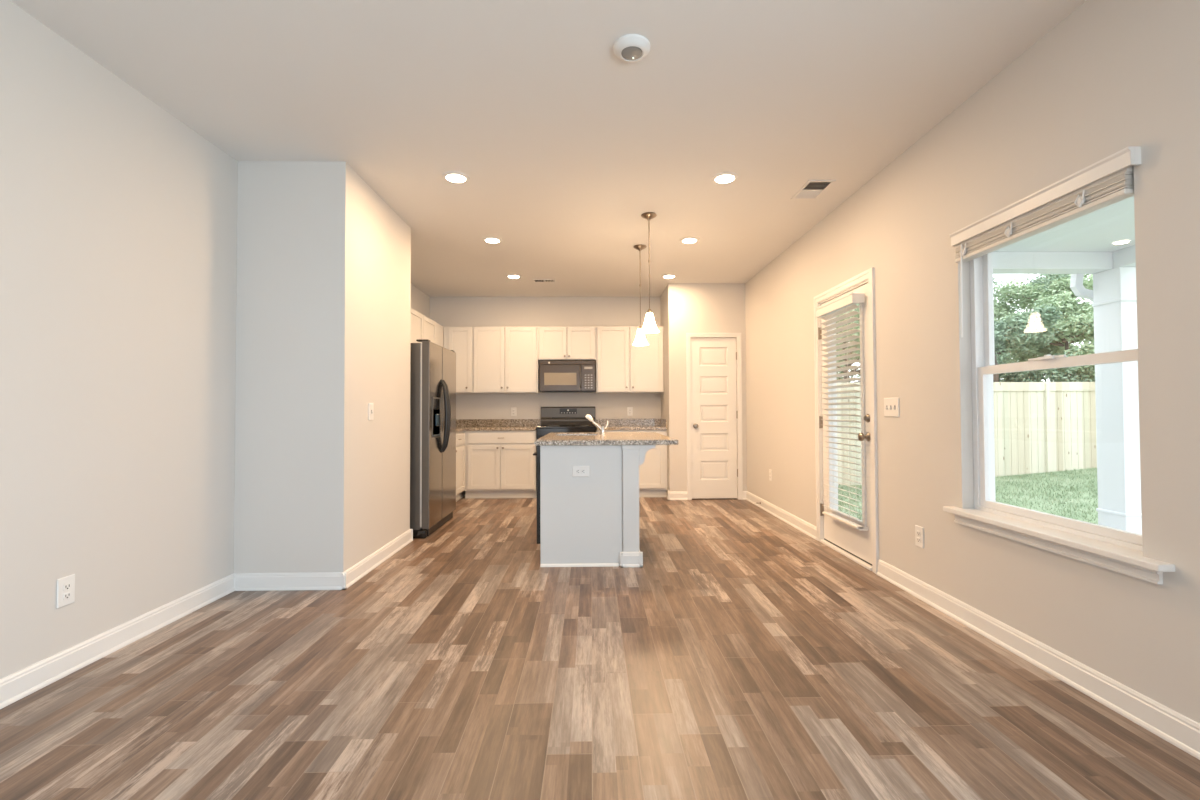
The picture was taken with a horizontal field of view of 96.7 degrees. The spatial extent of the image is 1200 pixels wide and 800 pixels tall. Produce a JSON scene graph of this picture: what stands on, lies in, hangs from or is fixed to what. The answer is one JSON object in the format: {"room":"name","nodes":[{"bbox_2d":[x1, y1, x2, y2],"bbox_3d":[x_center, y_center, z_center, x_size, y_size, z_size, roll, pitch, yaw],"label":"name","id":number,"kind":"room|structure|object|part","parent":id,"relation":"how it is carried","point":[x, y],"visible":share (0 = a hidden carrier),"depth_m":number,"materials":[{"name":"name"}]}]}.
{"room":"open-plan living room","nodes":[
{"label":"open-plan living room","id":0,"kind":"room"},
{"bbox_2d":[0,0,429,678],"bbox_3d":[-2.376,-0.192,2.225,0.140,2.740,10.800,0,-1,-1],"label":"wall","id":1,"kind":"structure","parent":0,"point":[118,218],"depth_m":2.48,"materials":[{"name":"beige paint"}]},
{"bbox_2d":[57,574,74,608],"bbox_3d":[-2.299,0.823,2.298,0.010,0.124,0.078,0,-1,-1],"label":"wall outlet","id":2,"kind":"object","parent":1,"relation":"attached to","point":[65,585],"visible":1,"depth_m":2.29,"materials":[{"name":"white plastic"}]},
{"bbox_2d":[63,582,70,590],"bbox_3d":[-2.296,0.803,2.298,0.004,0.028,0.034,0,-1,-1],"label":"receptacle","id":3,"kind":"object","parent":2,"relation":"attached to","point":[66,585],"depth_m":2.30,"materials":[{"name":"white plastic"}]},
{"bbox_2d":[63,591,70,599],"bbox_3d":[-2.296,0.842,2.298,0.004,0.028,0.034,0,-1,-1],"label":"receptacle","id":4,"kind":"object","parent":2,"relation":"attached to","point":[66,594],"depth_m":2.30,"materials":[{"name":"white plastic"}]},
{"bbox_2d":[0,529,412,708],"bbox_3d":[-1.923,1.095,0.800,0.711,0.105,7.707,0,-1,-1],"label":"baseboard","id":5,"kind":"structure","parent":1,"relation":"attached to","point":[24,682],"depth_m":2.84,"materials":[{"name":"white paint"}]},
{"bbox_2d":[411,308,442,346],"bbox_3d":[-2.210,-0.555,6.432,0.332,0.894,1.470,0,-1,-1],"label":"upper cabinet","id":6,"kind":"object","parent":1,"relation":"attached to","point":[422,327],"visible":0.16,"depth_m":6.30,"materials":[{"name":"white paint"}]},
{"bbox_3d":[-2.076,-0.566,5.979,0.019,0.876,0.520,0,-1,-1],"label":"door","id":7,"kind":"part","parent":6,"relation":"part of","materials":[{"name":"white paint"}]},
{"bbox_3d":[-2.085,-0.555,6.509,0.019,0.876,0.520,0,-1,-1],"label":"door","id":8,"kind":"part","parent":6,"relation":"part of","materials":[{"name":"white paint"}]},
{"bbox_2d":[234,161,410,572],"bbox_3d":[-1.992,-0.156,4.034,0.689,2.740,1.245,0,-1,-1],"label":"wall","id":9,"kind":"structure","parent":0,"point":[323,307],"depth_m":3.43,"materials":[{"name":"beige paint"}]},
{"bbox_2d":[368,403,373,419],"bbox_3d":[-1.634,0.083,3.819,0.017,0.124,0.078,0,-1,-1],"label":"light switch","id":10,"kind":"object","parent":9,"relation":"attached to","point":[370,405],"visible":1,"depth_m":3.81,"materials":[{"name":"white plastic"}]},
{"bbox_2d":[430,297,660,421],"bbox_3d":[-0.718,-0.089,7.583,3.354,2.740,0.140,0,-1,-1],"label":"wall","id":11,"kind":"structure","parent":0,"point":[445,311],"depth_m":7.53,"materials":[{"name":"beige paint"}]},
{"bbox_2d":[444,327,472,392],"bbox_3d":[-1.909,-0.539,7.312,0.391,0.894,0.376,0,-1,-1],"label":"upper cabinet","id":12,"kind":"object","parent":11,"relation":"attached to","point":[459,340],"visible":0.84,"depth_m":7.16,"materials":[{"name":"white paint"}]},
{"bbox_2d":[456,419,540,426],"bbox_3d":[-1.598,0.302,6.589,1.554,0.100,1.798,0,-1,-1],"label":"backsplash","id":13,"kind":"structure","parent":11,"relation":"attached to","point":[459,422],"depth_m":7.47,"materials":[{"name":"stone"}]},
{"bbox_2d":[473,327,540,392],"bbox_3d":[-1.274,-0.541,7.323,0.876,0.894,0.376,0,-1,-1],"label":"upper cabinet","id":14,"kind":"object","parent":11,"relation":"attached to","point":[505,359],"visible":0.99,"depth_m":7.17,"materials":[{"name":"white paint"}]},
{"bbox_3d":[-1.490,-0.544,7.170,0.412,0.876,0.019,0,-1,-1],"label":"door","id":15,"kind":"part","parent":14,"relation":"part of","materials":[{"name":"white paint"}]},
{"bbox_3d":[-1.065,-0.546,7.178,0.418,0.876,0.019,0,-1,-1],"label":"door","id":16,"kind":"part","parent":14,"relation":"part of","materials":[{"name":"white paint"}]},
{"bbox_2d":[511,407,515,415],"bbox_3d":[-1.214,0.167,7.494,0.078,0.124,0.010,0,-1,-1],"label":"wall outlet","id":17,"kind":"object","parent":11,"relation":"attached to","point":[513,409],"visible":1,"depth_m":7.49,"materials":[{"name":"white plastic"}]},
{"bbox_2d":[538,326,595,361],"bbox_3d":[-0.447,-0.765,7.341,0.776,0.451,0.376,0,-1,-1],"label":"upper cabinet","id":18,"kind":"object","parent":11,"relation":"attached to","point":[565,343],"visible":1,"depth_m":7.19,"materials":[{"name":"white paint"}]},
{"bbox_3d":[-0.630,-0.769,7.189,0.360,0.433,0.019,0,-1,-1],"label":"door","id":19,"kind":"part","parent":18,"relation":"part of","materials":[{"name":"white paint"}]},
{"bbox_2d":[539,360,594,392],"bbox_3d":[-0.439,-0.318,7.297,0.746,0.415,0.447,0,-1,-1],"label":"microwave","id":20,"kind":"object","parent":18,"relation":"attached to","point":[554,376],"visible":1,"depth_m":7.13,"materials":[{"name":"black plastic"}]},
{"bbox_3d":[-0.532,-0.297,7.140,0.555,0.352,0.030,0,-1,-1],"label":"door","id":21,"kind":"part","parent":20,"relation":"part of","materials":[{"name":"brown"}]},
{"bbox_3d":[-0.158,-0.299,7.146,0.188,0.352,0.030,0,-1,-1],"label":"control panel","id":22,"kind":"part","parent":20,"relation":"part of","materials":[{"name":"brown plastic"}]},
{"bbox_3d":[-0.256,-0.770,7.196,0.368,0.433,0.019,0,-1,-1],"label":"door","id":23,"kind":"part","parent":18,"relation":"part of","materials":[{"name":"white paint"}]},
{"bbox_2d":[596,326,663,392],"bbox_3d":[0.401,-0.547,7.351,0.914,0.894,0.376,0,-1,-1],"label":"upper cabinet","id":24,"kind":"object","parent":11,"relation":"attached to","point":[622,366],"visible":0.96,"depth_m":7.20,"materials":[{"name":"white paint"}]},
{"bbox_3d":[0.179,-0.550,7.198,0.424,0.876,0.019,0,-1,-1],"label":"door","id":25,"kind":"part","parent":24,"relation":"part of","materials":[{"name":"white paint"}]},
{"bbox_3d":[0.628,-0.551,7.206,0.438,0.876,0.019,0,-1,-1],"label":"door","id":26,"kind":"part","parent":24,"relation":"part of","materials":[{"name":"white paint"}]},
{"bbox_2d":[627,407,632,415],"bbox_3d":[0.423,0.161,7.521,0.078,0.124,0.010,0,-1,-1],"label":"wall outlet","id":27,"kind":"object","parent":11,"relation":"attached to","point":[629,409],"visible":1,"depth_m":7.52,"materials":[{"name":"white plastic"}]},
{"bbox_2d":[11,0,1085,296],"bbox_3d":[-0.196,-1.619,2.291,4.513,0.100,10.800,0,-1,-1],"label":"ceiling","id":28,"kind":"structure","parent":0,"point":[563,144],"depth_m":2.77,"materials":[{"name":"paint"}]},
{"bbox_2d":[442,171,469,183],"bbox_3d":[-0.995,-1.528,3.681,0.184,0.018,0.184,0,-1,-1],"label":"recessed light","id":29,"kind":"object","parent":28,"relation":"in","point":[451,176],"visible":1,"depth_m":3.65,"materials":[{"name":"white paint"}]},
{"bbox_2d":[482,237,501,242],"bbox_3d":[-1.015,-1.501,5.031,0.184,0.018,0.184,0,-1,-1],"label":"recessed light","id":30,"kind":"object","parent":28,"relation":"in","point":[486,239],"visible":1,"depth_m":5.00,"materials":[{"name":"white paint"}]},
{"bbox_2d":[506,274,521,277],"bbox_3d":[-1.031,-1.473,6.381,0.184,0.018,0.184,0,-1,-1],"label":"recessed light","id":31,"kind":"object","parent":28,"relation":"in","point":[508,275],"visible":1,"depth_m":6.34,"materials":[{"name":"white glass"}]},
{"bbox_2d":[532,279,555,282],"bbox_3d":[-0.687,-1.475,6.601,0.285,0.009,0.160,0,-1,-1],"label":"ceiling vent","id":32,"kind":"object","parent":28,"relation":"in","point":[534,280],"visible":1,"depth_m":6.59,"materials":[{"name":"white metal"}]},
{"bbox_2d":[613,34,649,61],"bbox_3d":[0.141,-1.551,2.370,0.164,0.035,0.164,0,-1,-1],"label":"smoke detector","id":33,"kind":"object","parent":28,"relation":"attached to","point":[630,47],"visible":1,"depth_m":2.34,"materials":[{"name":"white plastic"}]},
{"bbox_2d":[633,244,648,345],"bbox_3d":[0.396,-1.026,5.238,0.158,0.970,0.158,0,-1,-1],"label":"pendant lamp","id":34,"kind":"object","parent":28,"relation":"hanging from","point":[640,340],"visible":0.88,"depth_m":5.21,"materials":[{"name":"white glass"}]},
{"bbox_3d":[0.395,-1.101,5.240,0.016,0.740,0.016,0,-1,-1],"label":"stem","id":35,"kind":"part","parent":34,"relation":"part of","materials":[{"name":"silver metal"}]},
{"bbox_3d":[0.397,-0.619,5.230,0.158,0.155,0.158,0,-1,-1],"label":"lamp shade","id":36,"kind":"part","parent":34,"relation":"part of","materials":[{"name":"white glass"}]},
{"bbox_2d":[640,212,658,332],"bbox_3d":[0.406,-1.043,4.395,0.158,0.970,0.158,0,-1,-1],"label":"pendant lamp","id":37,"kind":"object","parent":28,"relation":"hanging from","point":[649,326],"visible":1,"depth_m":4.37,"materials":[{"name":"white glass"}]},
{"bbox_3d":[0.406,-1.118,4.396,0.016,0.740,0.016,0,-1,-1],"label":"stem","id":38,"kind":"part","parent":37,"relation":"part of","materials":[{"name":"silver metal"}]},
{"bbox_3d":[0.408,-0.636,4.386,0.158,0.155,0.158,0,-1,-1],"label":"lamp shade","id":39,"kind":"part","parent":37,"relation":"part of","materials":[{"name":"white glass"}]},
{"bbox_2d":[661,274,676,277],"bbox_3d":[0.830,-1.480,6.412,0.184,0.018,0.184,0,-1,-1],"label":"recessed light","id":40,"kind":"object","parent":28,"relation":"in","point":[666,275],"visible":1,"depth_m":6.37,"materials":[{"name":"white paint"}]},
{"bbox_2d":[680,237,698,243],"bbox_3d":[0.848,-1.507,5.057,0.184,0.018,0.184,0,-1,-1],"label":"recessed light","id":41,"kind":"object","parent":28,"relation":"in","point":[687,240],"visible":1,"depth_m":5.02,"materials":[{"name":"white paint"}]},
{"bbox_2d":[711,172,737,183],"bbox_3d":[0.867,-1.535,3.707,0.184,0.018,0.184,0,-1,-1],"label":"recessed light","id":42,"kind":"object","parent":28,"relation":"in","point":[724,177],"visible":1,"depth_m":3.68,"materials":[{"name":"white glass"}]},
{"bbox_2d":[791,180,835,198],"bbox_3d":[1.558,-1.538,3.909,0.195,0.009,0.330,0,-1,-1],"label":"ceiling vent","id":43,"kind":"object","parent":28,"relation":"in","point":[812,189],"visible":1,"depth_m":3.89,"materials":[{"name":"white metal"}]},
{"bbox_2d":[0,496,1199,799],"bbox_3d":[-0.185,1.220,2.233,4.513,0.100,10.800,0,-1,-1],"label":"floor","id":44,"kind":"structure","parent":0,"point":[746,656],"depth_m":2.11,"materials":[{"name":"brown wood"}]},
{"bbox_2d":[410,339,455,538],"bbox_3d":[-1.887,0.353,5.192,0.874,1.768,0.943,0,-1,-1],"label":"refrigerator","id":45,"kind":"object","parent":44,"relation":"on","point":[432,365],"visible":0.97,"depth_m":4.78,"materials":[{"name":"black metal"}]},
{"bbox_3d":[-1.552,0.312,4.931,0.065,1.667,0.409,0,-1,-1],"label":"freezer door","id":46,"kind":"part","parent":45,"relation":"part of","materials":[{"name":"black metal"}]},
{"bbox_3d":[-1.519,0.037,4.946,0.004,0.097,0.224,0,-1,-1],"label":"dispenser panel","id":47,"kind":"part","parent":45,"relation":"part of","materials":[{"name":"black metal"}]},
{"bbox_3d":[-1.494,0.154,5.104,0.088,0.703,0.038,0,-1,-1],"label":"handle","id":48,"kind":"part","parent":45,"relation":"part of","materials":[{"name":"black plastic"}]},
{"bbox_3d":[-1.495,0.155,5.184,0.088,0.703,0.038,0,-1,-1],"label":"handle","id":49,"kind":"part","parent":45,"relation":"part of","materials":[{"name":"black plastic"}]},
{"bbox_2d":[456,431,464,501],"bbox_3d":[-2.032,0.829,6.569,0.683,0.874,1.795,0,-1,-1],"label":"base cabinet","id":50,"kind":"object","parent":44,"relation":"on","point":[460,436],"visible":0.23,"depth_m":6.62,"materials":[{"name":"white paint"}]},
{"bbox_3d":[-1.731,0.485,6.534,0.018,0.133,0.560,0,-1,-1],"label":"drawer","id":51,"kind":"part","parent":50,"relation":"part of","materials":[{"name":"white paint"}]},
{"bbox_2d":[456,419,540,431],"bbox_3d":[-1.598,0.321,6.589,1.554,0.137,1.798,0,-1,-1],"label":"countertop","id":52,"kind":"structure","parent":50,"relation":"on","point":[461,424],"depth_m":7.46,"materials":[{"name":"stone"}]},
{"bbox_2d":[464,430,536,497],"bbox_3d":[-1.288,0.838,7.146,0.920,0.874,0.674,0,-1,-1],"label":"base cabinet","id":53,"kind":"object","parent":44,"relation":"on","point":[498,464],"visible":0.98,"depth_m":6.85,"materials":[{"name":"white paint"}]},
{"bbox_3d":[-1.488,0.862,6.845,0.415,0.565,0.019,0,-1,-1],"label":"door","id":54,"kind":"part","parent":53,"relation":"part of","materials":[{"name":"white paint"}]},
{"bbox_3d":[-1.272,0.490,6.856,0.850,0.133,0.018,0,-1,-1],"label":"drawer","id":55,"kind":"part","parent":53,"relation":"part of","materials":[{"name":"white paint"}]},
{"bbox_3d":[-1.058,0.861,6.852,0.425,0.565,0.019,0,-1,-1],"label":"door","id":56,"kind":"part","parent":53,"relation":"part of","materials":[{"name":"white paint"}]},
{"bbox_2d":[536,407,595,438],"bbox_3d":[-0.438,0.664,7.139,0.772,1.155,0.685,0,-1,-1],"label":"electric range","id":57,"kind":"object","parent":44,"relation":"on","point":[553,419],"visible":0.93,"depth_m":7.42,"materials":[{"name":"black metal"}]},
{"bbox_2d":[536,425,595,427],"bbox_3d":[-0.439,0.356,7.139,0.772,0.021,0.578,0,-1,-1],"label":"cooktop","id":58,"kind":"object","parent":57,"relation":"in","point":[541,426],"depth_m":6.86,"materials":[{"name":"black glass"}]},
{"bbox_3d":[-0.445,0.223,7.453,0.760,0.260,0.075,0,-1,-1],"label":"control panel","id":59,"kind":"part","parent":57,"relation":"part of","materials":[{"name":"black metal"}]},
{"bbox_2d":[540,445,655,566],"bbox_3d":[-0.049,0.780,4.530,0.888,0.874,1.390,0,-1,-1],"label":"kitchen island","id":60,"kind":"object","parent":44,"relation":"on","point":[593,520],"visible":0.87,"depth_m":3.87,"materials":[{"name":"paint"}]},
{"bbox_2d":[533,446,539,543],"bbox_3d":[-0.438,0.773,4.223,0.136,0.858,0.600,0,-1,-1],"label":"dishwasher","id":61,"kind":"object","parent":60,"relation":"in","point":[537,453],"visible":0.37,"depth_m":3.92,"materials":[{"name":"black metal"}]},
{"bbox_3d":[-0.456,0.704,4.224,0.032,0.720,0.600,0,-1,-1],"label":"door","id":62,"kind":"part","parent":61,"relation":"part of","materials":[{"name":"black metal"}]},
{"bbox_3d":[-0.148,1.194,3.857,0.566,0.018,0.016,0,-1,-1],"label":"shoe moulding","id":63,"kind":"part","parent":60,"relation":"part of","materials":[{"name":"white paint"}]},
{"bbox_2d":[572,466,588,476],"bbox_3d":[-0.139,0.518,3.873,0.124,0.078,0.010,0,-1,-1],"label":"island outlet","id":64,"kind":"object","parent":60,"relation":"attached to","point":[577,471],"visible":1,"depth_m":3.87,"materials":[{"name":"white plastic"}]},
{"bbox_2d":[535,432,678,445],"bbox_3d":[0.037,0.324,4.567,1.042,0.037,1.427,0,-1,-1],"label":"island countertop","id":65,"kind":"structure","parent":60,"relation":"on","point":[610,438],"depth_m":3.95,"materials":[{"name":"stone"}]},
{"bbox_2d":[556,434,597,435],"bbox_3d":[-0.209,0.423,4.850,0.378,0.208,0.478,0,-1,-1],"label":"sink","id":66,"kind":"object","parent":65,"relation":"in","point":[557,434],"visible":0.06,"depth_m":5.09,"materials":[{"name":"silver metal"}]},
{"bbox_2d":[585,414,607,433],"bbox_3d":[-0.031,0.222,4.897,0.212,0.181,0.060,0,-1,-1],"label":"faucet","id":67,"kind":"object","parent":65,"relation":"on","point":[601,428],"visible":0.97,"depth_m":4.88,"materials":[{"name":"silver metal"}]},
{"bbox_3d":[-0.030,0.230,4.896,0.121,0.115,0.032,0,-1,-1],"label":"spout","id":68,"kind":"part","parent":67,"relation":"part of","materials":[{"name":"silver metal"}]},
{"bbox_3d":[0.224,0.343,3.881,0.130,0.029,0.034,0,-1,-1],"label":"neck moulding","id":69,"kind":"part","parent":60,"relation":"part of","materials":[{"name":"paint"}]},
{"bbox_3d":[0.215,1.163,4.526,0.163,0.105,1.390,0,-1,-1],"label":"baseboard","id":70,"kind":"part","parent":60,"relation":"part of","materials":[{"name":"white paint"}]},
{"bbox_2d":[596,430,666,496],"bbox_3d":[0.409,0.832,7.174,0.914,0.874,0.674,0,-1,-1],"label":"base cabinet","id":71,"kind":"object","parent":44,"relation":"on","point":[653,472],"visible":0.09,"depth_m":6.88,"materials":[{"name":"white paint"}]},
{"bbox_2d":[596,419,667,429],"bbox_3d":[0.408,0.326,7.196,0.916,0.137,0.650,0,-1,-1],"label":"countertop","id":72,"kind":"structure","parent":71,"relation":"on","point":[613,424],"depth_m":7.50,"materials":[{"name":"stone"}]},
{"bbox_3d":[0.621,0.855,6.880,0.425,0.565,0.019,0,-1,-1],"label":"door","id":73,"kind":"part","parent":71,"relation":"part of","materials":[{"name":"white paint"}]},
{"bbox_2d":[660,283,746,498],"bbox_3d":[1.355,-0.104,7.220,0.979,2.740,0.935,0,-1,-1],"label":"wall","id":74,"kind":"structure","parent":0,"point":[685,308],"depth_m":6.77,"materials":[{"name":"beige paint"}]},
{"bbox_2d":[667,490,746,499],"bbox_3d":[1.356,1.205,6.774,1.001,0.105,0.142,0,-1,-1],"label":"baseboard","id":75,"kind":"structure","parent":74,"relation":"attached to","point":[676,495],"depth_m":6.71,"materials":[{"name":"white paint"}]},
{"bbox_2d":[691,338,737,499],"bbox_3d":[1.446,0.233,6.749,0.590,2.046,0.115,0,-1,-1],"label":"door","id":76,"kind":"structure","parent":74,"relation":"in","point":[714,413],"depth_m":6.76,"materials":[{"name":"white paint"}]},
{"bbox_2d":[686,333,742,499],"bbox_3d":[1.444,0.203,6.738,0.700,2.107,0.018,0,-1,-1],"label":"trim","id":77,"kind":"structure","parent":74,"relation":"attached to","point":[688,335],"depth_m":6.74,"materials":[{"name":"white paint"}]},
{"bbox_2d":[745,0,1199,723],"bbox_3d":[1.995,-0.205,2.368,0.140,2.740,10.660,0,-1,-1],"label":"wall","id":78,"kind":"structure","parent":0,"point":[1112,76],"depth_m":2.49,"materials":[{"name":"beige paint"}]},
{"bbox_2d":[769,469,771,480],"bbox_3d":[1.866,0.821,5.836,0.010,0.124,0.078,0,-1,-1],"label":"wall outlet","id":79,"kind":"object","parent":78,"relation":"attached to","point":[770,470],"visible":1,"depth_m":5.83,"materials":[{"name":"white plastic"}]},
{"bbox_2d":[818,283,871,570],"bbox_3d":[1.937,0.186,4.157,0.199,2.030,0.822,0,-1,-1],"label":"door","id":80,"kind":"structure","parent":78,"relation":"in","point":[856,545],"depth_m":3.96,"materials":[{"name":"white paint"}]},
{"bbox_2d":[816,292,867,530],"bbox_3d":[1.855,0.087,4.110,0.109,1.704,0.610,0,-1,-1],"label":"door blind","id":81,"kind":"object","parent":80,"relation":"attached to","point":[846,303],"visible":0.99,"depth_m":4.06,"materials":[{"name":"white paint"}]},
{"bbox_3d":[1.853,0.919,4.093,0.050,0.020,0.570,0,-1,-1],"label":"rail","id":82,"kind":"part","parent":81,"relation":"part of","materials":[{"name":"white plastic"}]},
{"bbox_3d":[1.903,0.087,4.157,0.010,1.690,0.608,0,-1,-1],"label":"glass frame","id":83,"kind":"part","parent":80,"relation":"part of","materials":[{"name":"clear glass"}]},
{"bbox_3d":[1.879,0.263,3.802,0.071,0.066,0.066,0,-1,-1],"label":"knob","id":84,"kind":"part","parent":80,"relation":"part of","materials":[{"name":"gold metal"}]},
{"bbox_2d":[814,267,878,573],"bbox_3d":[1.957,0.146,4.156,0.158,2.110,0.970,0,-1,-1],"label":"trim","id":85,"kind":"structure","parent":78,"relation":"attached to","point":[868,276],"depth_m":4.05,"materials":[{"name":"white paint"}]},
{"bbox_2d":[884,398,898,416],"bbox_3d":[1.899,0.048,3.484,0.017,0.124,0.170,0,-1,-1],"label":"light switch","id":86,"kind":"object","parent":78,"relation":"attached to","point":[891,405],"visible":1,"depth_m":3.48,"materials":[{"name":"white plastic"}]},
{"bbox_2d":[915,525,923,547],"bbox_3d":[1.910,0.817,3.191,0.010,0.124,0.078,0,-1,-1],"label":"wall outlet","id":87,"kind":"object","parent":78,"relation":"attached to","point":[919,531],"visible":1,"depth_m":3.18,"materials":[{"name":"white plastic"}]},
{"bbox_2d":[746,491,1199,759],"bbox_3d":[1.927,1.103,1.872,0.022,0.105,9.725,0,-1,-1],"label":"baseboard","id":88,"kind":"structure","parent":78,"relation":"attached to","point":[1177,729],"depth_m":2.26,"materials":[{"name":"white paint"}]},
{"bbox_2d":[970,252,1142,551],"bbox_3d":[2.030,-0.148,2.380,0.100,1.433,0.923,0,-1,-1],"label":"window","id":89,"kind":"structure","parent":78,"relation":"in","point":[984,367],"depth_m":2.77,"materials":[{"name":"white plastic"}]},
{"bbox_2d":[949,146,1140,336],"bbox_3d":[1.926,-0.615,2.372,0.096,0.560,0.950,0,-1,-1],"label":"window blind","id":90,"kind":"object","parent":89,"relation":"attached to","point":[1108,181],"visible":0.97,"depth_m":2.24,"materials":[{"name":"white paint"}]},
{"bbox_3d":[1.926,-0.751,2.390,0.056,0.020,0.907,0,-1,-1],"label":"rail","id":91,"kind":"part","parent":90,"relation":"part of","materials":[{"name":"white plastic"}]},
{"bbox_3d":[2.009,0.176,2.373,0.038,0.739,0.861,0,-1,-1],"label":"sash","id":92,"kind":"part","parent":89,"relation":"part of","materials":[{"name":"white plastic"}]},
{"bbox_3d":[2.049,-0.493,2.387,0.028,0.680,0.861,0,-1,-1],"label":"sash","id":93,"kind":"part","parent":89,"relation":"part of","materials":[{"name":"clear glass"}]},
{"bbox_2d":[943,506,1174,583],"bbox_3d":[1.932,0.605,2.348,0.122,0.078,1.105,0,-1,-1],"label":"trim","id":94,"kind":"structure","parent":78,"relation":"attached to","point":[1127,561],"depth_m":2.17,"materials":[{"name":"white paint"}]},
{"label":"outside","id":95,"kind":"structure","parent":0,"visible":0},
{"bbox_2d":[838,468,1097,523],"bbox_3d":[17.688,1.560,19.267,60.000,0.620,50.000,0,-1,-1],"label":"lawn","id":96,"kind":"structure","parent":95,"point":[1067,480],"depth_m":9.08,"materials":[{"name":"green plant"}]},
{"bbox_2d":[836,304,859,382],"bbox_3d":[7.117,-0.992,14.980,4.528,5.619,3.970,0,-1,-1],"label":"tree","id":97,"kind":"object","parent":96,"relation":"on","point":[857,309],"visible":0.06,"depth_m":14.91,"materials":[{"name":"green plant"}]},
{"bbox_2d":[836,310,859,382],"bbox_3d":[8.169,-1.052,18.181,3.961,5.633,3.957,0,-1,-19],"label":"tree","id":98,"kind":"object","parent":96,"relation":"on","point":[841,366],"visible":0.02,"depth_m":17.09,"materials":[{"name":"green plant"}]},
{"bbox_2d":[837,382,1096,485],"bbox_3d":[6.329,0.741,11.001,13.017,2.208,0.105,0,-1,-1],"label":"wooden fence","id":99,"kind":"object","parent":96,"relation":"on","point":[1041,427],"visible":0.16,"depth_m":11.04,"materials":[{"name":"brown wood"}]},
{"bbox_3d":[4.867,0.759,10.946,0.090,2.180,0.044,0,-1,-1],"label":"post","id":100,"kind":"part","parent":99,"relation":"part of","materials":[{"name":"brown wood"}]},
{"bbox_3d":[6.317,-0.269,11.034,13.000,0.188,0.080,0,-1,-1],"label":"rail","id":101,"kind":"part","parent":99,"relation":"part of","materials":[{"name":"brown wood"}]},
{"bbox_3d":[9.266,0.623,11.021,0.090,1.939,0.044,0,-1,-1],"label":"post","id":102,"kind":"part","parent":99,"relation":"part of","materials":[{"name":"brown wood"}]},
{"bbox_2d":[838,467,1097,523],"bbox_3d":[7.424,1.441,8.169,7.955,0.484,5.506,0,-1,-1],"label":"grass blades","id":103,"kind":"object","parent":96,"relation":"on","point":[1091,481],"visible":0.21,"depth_m":9.20,"materials":[{"name":"green plant"}]},
{"bbox_2d":[994,295,1079,381],"bbox_3d":[11.796,-1.055,15.771,3.796,4.963,3.708,1,-1,-38],"label":"tree","id":104,"kind":"object","parent":96,"relation":"on","point":[1000,311],"visible":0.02,"depth_m":16.02,"materials":[{"name":"green plant"}]},
{"bbox_2d":[993,303,1091,381],"bbox_3d":[10.295,-0.386,13.669,3.155,3.838,2.885,0,-1,-1],"label":"tree","id":105,"kind":"object","parent":96,"relation":"on","point":[1009,337],"visible":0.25,"depth_m":12.71,"materials":[{"name":"green plant"}]},
{"bbox_2d":[993,274,1093,363],"bbox_3d":[15.780,-1.804,19.612,5.241,6.244,3.294,-1,-1,27],"label":"tree","id":106,"kind":"object","parent":96,"relation":"on","point":[1047,279],"visible":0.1,"depth_m":19.46,"materials":[{"name":"green plant"}]},
{"bbox_2d":[993,274,1093,378],"bbox_3d":[13.220,-1.218,15.110,3.446,4.995,3.284,0,-1,-1],"label":"tree","id":107,"kind":"object","parent":96,"relation":"on","point":[1023,297],"visible":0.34,"depth_m":15.01,"materials":[{"name":"green plant"}]},
{"bbox_2d":[1029,310,1094,381],"bbox_3d":[11.649,-0.398,13.227,2.569,3.580,2.887,1,-1,-36],"label":"tree","id":108,"kind":"object","parent":96,"relation":"on","point":[1079,327],"visible":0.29,"depth_m":12.80,"materials":[{"name":"green plant"}]},
{"bbox_2d":[1072,306,1092,370],"bbox_3d":[16.560,-1.534,16.974,4.454,5.584,4.056,-1,-1,31],"label":"tree","id":109,"kind":"object","parent":96,"relation":"on","point":[1080,342],"visible":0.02,"depth_m":17.26,"materials":[{"name":"green plant"}]},
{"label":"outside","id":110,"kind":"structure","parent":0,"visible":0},
{"bbox_3d":[3.651,1.309,1.884,3.145,0.120,6.700,0,-1,-1],"label":"floor","id":111,"kind":"structure","parent":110,"visible":0},
{"bbox_2d":[1092,267,1141,533],"bbox_3d":[4.897,0.038,5.042,0.200,2.540,0.290,0,-1,-1],"label":"porch column","id":112,"kind":"structure","parent":111,"relation":"on","point":[1114,290],"depth_m":4.96,"materials":[{"name":"white paint"}]},
{"bbox_2d":[993,196,1135,273],"bbox_3d":[3.718,-1.414,1.801,3.295,0.240,7.020,0,-1,-1],"label":"porch roof","id":113,"kind":"structure","parent":112,"relation":"on","point":[1103,239],"depth_m":4.85,"materials":[{"name":"white paint"}]},
{"bbox_2d":[1070,274,1099,507],"bbox_3d":[4.821,-0.022,5.242,0.271,2.570,0.100,0,-1,-1],"label":"downspout","id":114,"kind":"object","parent":113,"relation":"attached to","point":[1076,282],"visible":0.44,"depth_m":5.25,"materials":[{"name":"white metal"}]}
]}

